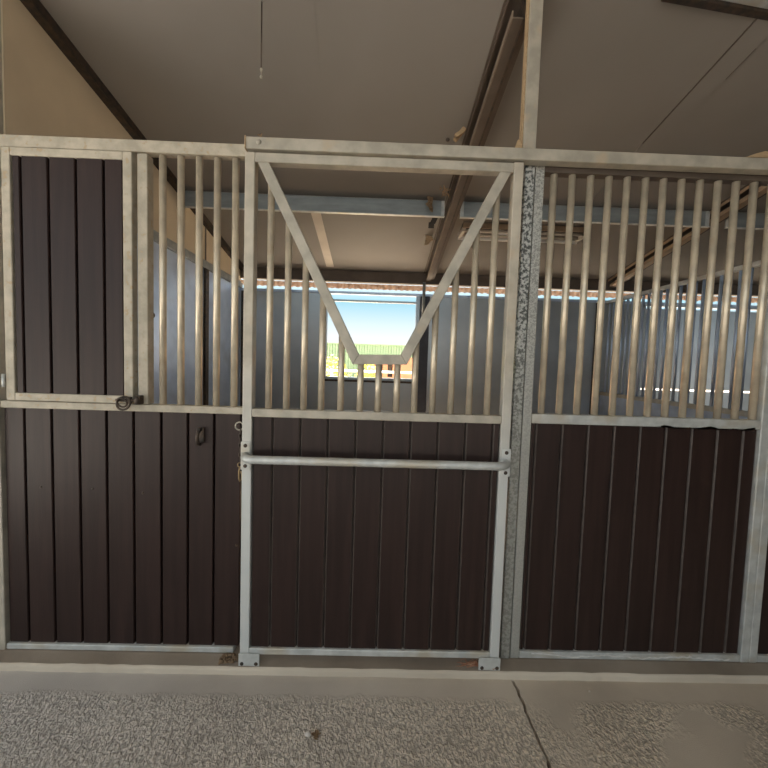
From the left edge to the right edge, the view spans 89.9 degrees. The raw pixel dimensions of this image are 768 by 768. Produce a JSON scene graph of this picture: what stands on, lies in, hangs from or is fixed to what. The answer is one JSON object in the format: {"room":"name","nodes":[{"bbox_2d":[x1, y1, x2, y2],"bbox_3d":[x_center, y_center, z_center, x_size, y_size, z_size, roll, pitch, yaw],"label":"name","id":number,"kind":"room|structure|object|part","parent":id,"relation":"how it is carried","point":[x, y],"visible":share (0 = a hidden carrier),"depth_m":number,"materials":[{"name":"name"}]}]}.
{"room":"farm building","nodes":[
{"label":"farm building","id":0,"kind":"room"},
{"bbox_2d":[0,0,242,405],"bbox_3d":[-1.796,-0.366,3.334,0.075,3.204,3.045,2,3,-1],"label":"wall","id":1,"kind":"structure","parent":0,"point":[44,94],"depth_m":2.27,"materials":[{"name":"metal"}]},
{"bbox_2d":[20,0,243,269],"bbox_3d":[-1.724,-1.645,3.223,0.052,0.663,3.120,2,3,-1],"label":"trim","id":2,"kind":"structure","parent":1,"relation":"attached to","point":[36,8],"depth_m":2.23,"materials":[{"name":"metal"}]},
{"bbox_3d":[-1.771,-1.150,3.281,0.075,0.083,3.020,2,3,-1],"label":"cap rail","id":3,"kind":"part","parent":1,"relation":"part of","materials":[{"name":"metal"}]},
{"bbox_3d":[-1.796,0.032,3.875,0.028,2.347,0.070,2,3,-1],"label":"post","id":4,"kind":"part","parent":1,"relation":"part of","materials":[{"name":"metal"}]},
{"bbox_2d":[240,267,758,296],"bbox_3d":[2.884,-1.247,4.892,9.340,0.138,0.080,2,3,-1],"label":"trim","id":5,"kind":"structure","parent":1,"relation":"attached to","point":[340,276],"depth_m":4.82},
{"bbox_2d":[0,671,767,767],"bbox_3d":[-1.533,1.499,-0.774,15.000,0.030,5.130,2,3,-1],"label":"floor","id":6,"kind":"structure","parent":0,"point":[48,719],"depth_m":1.58,"materials":[{"name":"concrete"}]},
{"bbox_2d":[304,730,310,737],"bbox_3d":[-0.302,1.383,1.522,0.026,0.020,0.022,2,3,-1],"label":"pebble","id":7,"kind":"object","parent":6,"relation":"on","point":[307,733],"visible":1,"depth_m":1.52,"materials":[{"name":"white stone"}]},
{"bbox_2d":[311,729,320,739],"bbox_3d":[-0.269,1.381,1.513,0.044,0.022,0.036,2,3,-1],"label":"clump","id":8,"kind":"object","parent":6,"relation":"on","point":[316,733],"visible":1,"depth_m":1.51,"materials":[{"name":"soil"}]},
{"bbox_2d":[0,643,767,683],"bbox_3d":[0.524,1.396,1.926,7.000,0.095,0.212,2,3,-1],"label":"curb","id":9,"kind":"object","parent":6,"relation":"on","point":[36,660],"depth_m":1.83,"materials":[{"name":"concrete"}]},
{"bbox_2d":[0,4,10,649],"bbox_3d":[-1.823,-0.270,1.789,0.102,3.098,0.060,2,3,-1],"label":"post","id":10,"kind":"object","parent":9,"relation":"on","point":[4,562],"visible":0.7,"depth_m":1.81,"materials":[{"name":"silver metal"}]},
{"bbox_2d":[0,134,257,652],"bbox_3d":[-1.200,0.098,1.792,1.164,2.400,0.105,2,3,-1],"label":"panel","id":11,"kind":"object","parent":9,"relation":"on","point":[124,508],"visible":0.94,"depth_m":1.81,"materials":[{"name":"wood"}]},
{"bbox_3d":[-1.433,-0.483,1.764,0.495,1.060,0.030,2,3,-1],"label":"board panel","id":12,"kind":"part","parent":11,"relation":"part of","materials":[{"name":"brown wood"}]},
{"bbox_3d":[-1.200,0.109,1.820,1.164,0.034,0.050,2,3,-1],"label":"rail","id":13,"kind":"part","parent":11,"relation":"part of","materials":[{"name":"grey metal"}]},
{"bbox_3d":[-1.276,1.278,1.886,1.086,0.028,0.050,2,3,-1],"label":"rail","id":14,"kind":"part","parent":11,"relation":"part of","materials":[{"name":"metal"}]},
{"bbox_3d":[-1.163,-1.075,1.752,1.164,0.054,0.050,2,3,-1],"label":"rail","id":15,"kind":"part","parent":11,"relation":"part of","materials":[{"name":"silver metal"}]},
{"bbox_3d":[-1.246,0.695,1.857,1.110,1.142,0.030,2,3,-1],"label":"board panel","id":16,"kind":"part","parent":11,"relation":"part of","materials":[{"name":"brown wood"}]},
{"bbox_2d":[218,653,238,664],"bbox_3d":[-0.739,1.310,1.835,0.096,0.023,0.068,2,3,-1],"label":"pile","id":17,"kind":"object","parent":9,"relation":"on","point":[223,659],"visible":0.98,"depth_m":1.83,"materials":[{"name":"brown"}]},
{"bbox_2d":[238,653,259,665],"bbox_3d":[-0.635,1.297,1.807,0.098,0.060,0.010,2,3,-1],"label":"floor guide","id":18,"kind":"object","parent":9,"relation":"on","point":[244,659],"visible":1,"depth_m":1.81,"materials":[{"name":"metal"}]},
{"bbox_2d":[457,658,493,669],"bbox_3d":[0.445,1.344,1.849,0.203,0.029,0.041,2,3,4],"label":"straw","id":19,"kind":"object","parent":9,"relation":"on","point":[472,663],"visible":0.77,"depth_m":1.84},
{"bbox_2d":[478,658,500,670],"bbox_3d":[0.501,1.332,1.827,0.104,0.060,0.010,2,3,-1],"label":"floor guide","id":20,"kind":"object","parent":9,"relation":"on","point":[484,663],"visible":1,"depth_m":1.83,"materials":[{"name":"metal"}]},
{"bbox_2d":[499,0,544,657],"bbox_3d":[0.659,-0.222,1.832,0.111,3.153,0.058,2,3,-1],"label":"support post","id":21,"kind":"object","parent":9,"relation":"on","point":[533,176],"visible":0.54,"depth_m":1.81,"materials":[{"name":"metal"}]},
{"bbox_2d":[244,135,767,174],"bbox_3d":[1.195,-1.003,1.760,3.610,0.055,0.116,2,3,-1],"label":"door track","id":22,"kind":"object","parent":21,"relation":"attached to","point":[529,156],"visible":0.83,"depth_m":1.70,"materials":[{"name":"grey metal"}]},
{"bbox_3d":[-0.605,-1.057,1.702,0.006,0.055,0.060,2,3,-1],"label":"plate","id":23,"kind":"part","parent":22,"relation":"part of","materials":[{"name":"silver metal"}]},
{"bbox_2d":[240,152,523,657],"bbox_3d":[-0.028,0.150,1.740,1.240,2.306,0.134,2,3,-1],"label":"sliding door","id":24,"kind":"structure","parent":22,"relation":"hanging from","point":[377,532],"depth_m":1.79,"materials":[{"name":"metal"}]},
{"bbox_2d":[235,421,241,481],"bbox_3d":[-0.674,0.316,1.789,0.043,0.285,0.018,2,3,-1],"label":"chain","id":25,"kind":"object","parent":24,"relation":"hanging from","point":[240,429],"visible":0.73,"depth_m":1.79,"materials":[{"name":"metal"}]},
{"bbox_3d":[-0.667,0.285,1.787,0.015,0.164,0.015,5,5,44],"label":"chain","id":26,"kind":"part","parent":25,"relation":"part of","materials":[{"name":"metal"}]},
{"bbox_3d":[-0.633,0.328,1.758,0.042,0.130,0.006,2,3,-1],"label":"mounting plate","id":27,"kind":"part","parent":24,"relation":"part of","materials":[{"name":"metal"}]},
{"bbox_3d":[-0.066,1.277,1.848,1.144,0.031,0.048,2,3,-1],"label":"rail","id":28,"kind":"part","parent":24,"relation":"part of","materials":[{"name":"metal"}]},
{"bbox_3d":[-0.048,0.714,1.816,1.144,1.098,0.024,2,3,-1],"label":"board panel","id":29,"kind":"part","parent":24,"relation":"part of","materials":[{"name":"brown wood"}]},
{"bbox_3d":[-0.030,0.147,1.783,1.144,0.038,0.048,2,3,-1],"label":"rail","id":30,"kind":"part","parent":24,"relation":"part of","materials":[{"name":"grey metal"}]},
{"bbox_3d":[0.005,-0.979,1.718,1.144,0.041,0.048,2,3,-1],"label":"rail","id":31,"kind":"part","parent":24,"relation":"part of","materials":[{"name":"silver metal"}]},
{"bbox_3d":[-0.009,-0.523,1.745,1.120,0.874,0.044,2,3,-1],"label":"head opening frame","id":32,"kind":"part","parent":24,"relation":"part of","materials":[{"name":"silver metal"}]},
{"bbox_3d":[0.564,0.364,1.779,0.042,0.130,0.006,2,3,-1],"label":"mounting plate","id":33,"kind":"part","parent":24,"relation":"part of","materials":[{"name":"metal"}]},
{"bbox_2d":[515,139,521,147],"bbox_3d":[0.598,-1.064,1.711,0.030,0.036,0.020,2,3,-1],"label":"chip","id":34,"kind":"object","parent":22,"relation":"on","point":[518,143],"visible":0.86,"depth_m":1.70,"materials":[{"name":"brown wood"}]},
{"bbox_2d":[747,151,767,157],"bbox_3d":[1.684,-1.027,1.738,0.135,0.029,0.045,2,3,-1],"label":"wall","id":35,"kind":"structure","parent":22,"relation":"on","point":[764,154],"depth_m":1.72,"materials":[{"name":"brown wood"}]},
{"bbox_2d":[519,166,767,661],"bbox_3d":[1.258,0.187,1.861,1.111,2.368,0.054,2,3,-1],"label":"panel","id":36,"kind":"object","parent":9,"relation":"on","point":[636,530],"visible":0.98,"depth_m":1.87,"materials":[{"name":"metal"}]},
{"bbox_3d":[1.221,1.351,1.930,1.111,0.036,0.050,2,3,-1],"label":"rail","id":37,"kind":"part","parent":36,"relation":"part of","materials":[{"name":"metal"}]},
{"bbox_3d":[1.240,0.768,1.898,1.109,1.132,0.024,2,3,-1],"label":"board panel","id":38,"kind":"part","parent":36,"relation":"part of","materials":[{"name":"brown wood"}]},
{"bbox_3d":[1.258,0.180,1.863,1.111,0.046,0.050,2,3,-1],"label":"rail","id":39,"kind":"part","parent":36,"relation":"part of","materials":[{"name":"metal"}]},
{"bbox_3d":[1.295,-0.975,1.797,1.111,0.038,0.048,2,3,-1],"label":"rail","id":40,"kind":"part","parent":36,"relation":"part of","materials":[{"name":"silver metal"}]},
{"bbox_2d":[737,290,767,662],"bbox_3d":[1.855,0.206,1.874,0.083,2.370,0.050,2,3,-1],"label":"post","id":41,"kind":"object","parent":9,"relation":"on","point":[757,535],"visible":0.74,"depth_m":1.88,"materials":[{"name":"metal"}]},
{"bbox_2d":[757,542,767,661],"bbox_3d":[2.429,0.223,1.884,1.064,2.368,0.050,2,3,-1],"label":"panel","id":42,"kind":"object","parent":9,"relation":"on","point":[762,654],"visible":0.43,"depth_m":1.92,"materials":[{"name":"wood"}]},
{"bbox_3d":[2.392,1.387,1.951,1.064,0.036,0.050,2,3,-1],"label":"rail","id":43,"kind":"part","parent":42,"relation":"part of","materials":[{"name":"metal"}]},
{"bbox_2d":[40,0,767,284],"bbox_3d":[1.935,-1.855,1.300,14.200,1.522,7.550,2,3,-1],"label":"ceiling","id":44,"kind":"structure","parent":0,"point":[634,76],"depth_m":2.28,"materials":[{"name":"plastic"}]},
{"bbox_2d":[260,1,262,78],"bbox_3d":[-0.589,-1.651,1.848,0.013,0.354,0.014,2,3,-1],"label":"hanging rod","id":45,"kind":"object","parent":44,"relation":"hanging from","point":[261,77],"visible":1,"depth_m":1.85,"materials":[{"name":"metal"}]},
{"bbox_3d":[-0.588,-1.676,1.847,0.007,0.305,0.006,2,3,-1],"label":"rod","id":46,"kind":"part","parent":45,"relation":"part of","materials":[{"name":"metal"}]},
{"bbox_2d":[424,235,433,245],"bbox_3d":[0.457,-1.463,3.918,0.096,0.114,0.030,1,3,-7],"label":"scrap","id":47,"kind":"object","parent":44,"relation":"hanging from","point":[428,239],"visible":1,"depth_m":3.91,"materials":[{"name":"brown"}]},
{"bbox_2d":[426,196,432,211],"bbox_3d":[0.384,-1.527,3.266,0.068,0.139,0.031,2,3,-1],"label":"scrap","id":48,"kind":"object","parent":44,"relation":"hanging from","point":[430,199],"visible":1,"depth_m":3.26,"materials":[{"name":"brown"}]},
{"bbox_2d":[458,222,471,239],"bbox_3d":[0.752,-1.490,3.648,0.097,0.087,0.473,2,3,-1],"label":"light","id":49,"kind":"object","parent":44,"relation":"attached to","point":[465,226],"depth_m":3.70,"materials":[{"name":"beige plastic"}]},
{"bbox_2d":[424,0,525,281],"bbox_3d":[0.594,-1.542,3.295,0.130,0.694,3.001,2,3,-1],"label":"rafter","id":50,"kind":"object","parent":44,"relation":"attached to","point":[508,38],"visible":0.97,"depth_m":2.25,"materials":[{"name":"metal"}]},
{"bbox_2d":[185,191,444,217],"bbox_3d":[-0.613,-1.547,3.323,2.273,0.144,0.088,2,3,-1],"label":"girt","id":51,"kind":"object","parent":50,"relation":"attached to","point":[298,203],"visible":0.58,"depth_m":3.31,"materials":[{"name":"metal"}]},
{"bbox_2d":[440,186,450,196],"bbox_3d":[0.496,-1.557,3.119,0.097,0.111,0.085,2,3,-1],"label":"straw","id":52,"kind":"object","parent":50,"relation":"on","point":[444,188],"visible":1,"depth_m":3.12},
{"bbox_2d":[453,126,465,141],"bbox_3d":[0.503,-1.658,2.538,0.082,0.093,0.066,2,3,-1],"label":"wood block","id":53,"kind":"object","parent":50,"relation":"attached to","point":[460,133],"visible":1,"depth_m":2.52,"materials":[{"name":"brown wood"}]},
{"bbox_2d":[460,201,709,227],"bbox_3d":[1.750,-1.475,3.364,2.184,0.144,0.088,2,3,-1],"label":"girt","id":54,"kind":"object","parent":50,"relation":"attached to","point":[469,210],"visible":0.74,"depth_m":3.35,"materials":[{"name":"metal"}]},
{"bbox_2d":[480,223,491,240],"bbox_3d":[0.985,-1.483,3.656,0.193,0.087,0.477,2,3,-1],"label":"light","id":55,"kind":"object","parent":44,"relation":"attached to","point":[486,233],"depth_m":3.72,"materials":[{"name":"beige plastic"}]},
{"bbox_2d":[498,224,507,241],"bbox_3d":[1.139,-1.479,3.664,0.218,0.087,0.469,2,3,-1],"label":"light","id":56,"kind":"object","parent":44,"relation":"attached to","point":[503,228],"depth_m":3.72,"materials":[{"name":"beige plastic"}]},
{"bbox_3d":[1.359,-1.491,3.666,1.215,0.050,0.012,2,3,-1],"label":"panel","id":57,"kind":"part","parent":56,"relation":"part of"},
{"bbox_2d":[541,225,547,242],"bbox_3d":[1.531,-1.466,3.660,0.239,0.087,0.470,2,3,-1],"label":"light","id":58,"kind":"object","parent":44,"relation":"attached to","point":[544,228],"depth_m":3.73,"materials":[{"name":"beige plastic"}]},
{"bbox_2d":[554,226,565,243],"bbox_3d":[1.686,-1.462,3.671,0.306,0.087,0.474,2,3,-1],"label":"light","id":59,"kind":"object","parent":44,"relation":"attached to","point":[560,231],"depth_m":3.72,"materials":[{"name":"beige plastic"}]},
{"bbox_2d":[572,227,583,243],"bbox_3d":[1.827,-1.458,3.670,0.255,0.087,0.452,2,3,-1],"label":"light","id":60,"kind":"object","parent":44,"relation":"attached to","point":[578,232],"depth_m":3.72,"materials":[{"name":"beige plastic"}]},
{"bbox_2d":[607,185,766,286],"bbox_3d":[2.921,-1.476,3.337,0.145,0.685,3.004,2,3,-1],"label":"rafter","id":61,"kind":"object","parent":44,"relation":"attached to","point":[762,190],"visible":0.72,"depth_m":3.69,"materials":[{"name":"wood"}]},
{"bbox_2d":[661,0,767,20],"bbox_3d":[2.366,-1.753,1.872,2.200,0.052,0.090,1,3,-8],"label":"beam","id":62,"kind":"structure","parent":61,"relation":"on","point":[757,9],"depth_m":1.78,"materials":[{"name":"metal"}]},
{"bbox_2d":[724,212,764,229],"bbox_3d":[5.189,-1.370,3.425,4.392,0.144,0.088,2,3,-1],"label":"girt","id":63,"kind":"object","parent":61,"relation":"attached to","point":[742,216],"visible":0.42,"depth_m":3.37,"materials":[{"name":"metal"}]},
{"bbox_2d":[239,288,756,414],"bbox_3d":[2.761,0.112,4.964,9.500,2.351,0.060,2,3,-1],"label":"wall","id":64,"kind":"structure","parent":0,"point":[350,388],"depth_m":4.91,"materials":[{"name":"metal"}]},
{"bbox_3d":[-1.787,-0.011,4.869,0.060,2.319,0.019,2,3,-1],"label":"post","id":65,"kind":"part","parent":64,"relation":"part of","materials":[{"name":"metal"}]},
{"bbox_2d":[325,282,429,412],"bbox_3d":[-0.117,-0.051,4.875,1.315,2.465,0.138,2,3,-1],"label":"window","id":66,"kind":"structure","parent":64,"relation":"in","point":[421,304],"depth_m":4.85,"materials":[{"name":"metal"}]},
{"bbox_3d":[-0.185,-0.034,4.878,1.160,0.025,0.009,2,3,-1],"label":"sill","id":67,"kind":"part","parent":66,"relation":"part of","materials":[{"name":"metal"}]},
{"bbox_2d":[417,296,429,412],"bbox_3d":[0.480,0.053,4.878,0.115,2.295,0.038,2,3,-1],"label":"shutter","id":68,"kind":"object","parent":66,"relation":"attached to","point":[423,344],"depth_m":4.84,"materials":[{"name":"metal"}]},
{"bbox_3d":[0.493,-1.036,4.776,0.038,0.450,0.037,2,3,-1],"label":"shutter rod","id":69,"kind":"part","parent":66,"relation":"part of","materials":[{"name":"metal"}]},
{"bbox_3d":[2.877,-1.043,4.899,9.340,0.031,0.060,2,3,-1],"label":"rail","id":70,"kind":"part","parent":64,"relation":"part of","materials":[{"name":"metal"}]},
{"bbox_2d":[241,280,757,302],"bbox_3d":[2.896,-1.163,5.048,9.495,0.075,0.016,2,3,-1],"label":"trim","id":71,"kind":"structure","parent":64,"relation":"attached to","point":[259,282],"depth_m":5.01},
{"bbox_3d":[2.691,0.127,4.948,0.060,2.319,0.019,2,3,-1],"label":"post","id":72,"kind":"part","parent":64,"relation":"part of","materials":[{"name":"metal"}]},
{"bbox_2d":[644,388,749,392],"bbox_3d":[-0.658,-0.683,38.419,120.000,0.001,66.800,2,3,-1],"label":"ground","id":73,"kind":"structure","parent":0,"point":[644,388],"depth_m":31.56,"materials":[{"name":"white"}]},
{"bbox_2d":[326,354,351,376],"bbox_3d":[-1.282,0.095,9.808,1.049,1.702,1.037,2,3,-1],"label":"flowering shrub","id":74,"kind":"object","parent":73,"relation":"on","point":[330,366],"visible":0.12,"depth_m":9.75,"materials":[{"name":"yellow plant"}]},
{"bbox_2d":[355,364,375,377],"bbox_3d":[-0.438,0.200,9.317,0.803,1.601,0.809,2,3,-1],"label":"flowering shrub","id":75,"kind":"object","parent":73,"relation":"on","point":[368,366],"visible":0.07,"depth_m":9.21,"materials":[{"name":"yellow plant"}]},
{"bbox_2d":[326,369,411,375],"bbox_3d":[0.346,0.412,8.044,7.000,1.365,0.057,2,3,-1],"label":"fence","id":76,"kind":"object","parent":73,"relation":"on","point":[330,370],"visible":0.09,"depth_m":7.98,"materials":[{"name":"white"}]},
{"bbox_2d":[326,343,412,376],"bbox_3d":[-0.378,-1.066,23.249,18.200,2.525,3.250,2,3,-1],"label":"shed","id":77,"kind":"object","parent":73,"relation":"on","point":[332,348],"visible":0.12,"depth_m":21.70,"materials":[{"name":"green"}]},
{"bbox_2d":[372,358,411,378],"bbox_3d":[1.319,0.079,11.596,3.350,1.685,1.500,2,3,-1],"label":"wall","id":78,"kind":"structure","parent":73,"relation":"on","point":[404,368],"depth_m":10.81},
{"bbox_2d":[387,365,392,376],"bbox_3d":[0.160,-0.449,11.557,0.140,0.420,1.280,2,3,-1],"label":"air vent","id":79,"kind":"object","parent":78,"relation":"in","point":[390,367],"depth_m":10.92,"materials":[{"name":"metal"}]},
{"bbox_3d":[2.776,1.389,3.601,9.240,0.080,3.060,2,3,-1],"label":"floor","id":80,"kind":"structure","parent":0,"visible":0},
{"bbox_2d":[599,260,760,418],"bbox_3d":[2.805,0.197,3.427,0.044,2.319,3.010,2,3,-1],"label":"wall","id":81,"kind":"structure","parent":80,"relation":"on","point":[621,399],"depth_m":3.71,"materials":[{"name":"metal"}]},
{"bbox_3d":[2.787,0.790,3.461,0.024,1.129,3.010,2,3,-1],"label":"kick panel","id":82,"kind":"part","parent":81,"relation":"part of","materials":[{"name":"metal"}]},
{"bbox_3d":[2.805,0.206,3.428,0.044,0.043,3.010,2,3,-1],"label":"sill rail","id":83,"kind":"part","parent":81,"relation":"part of","materials":[{"name":"metal"}]},
{"bbox_3d":[2.841,-0.940,3.362,0.040,0.040,3.010,2,3,-1],"label":"rail","id":84,"kind":"part","parent":81,"relation":"part of","materials":[{"name":"metal"}]}
]}

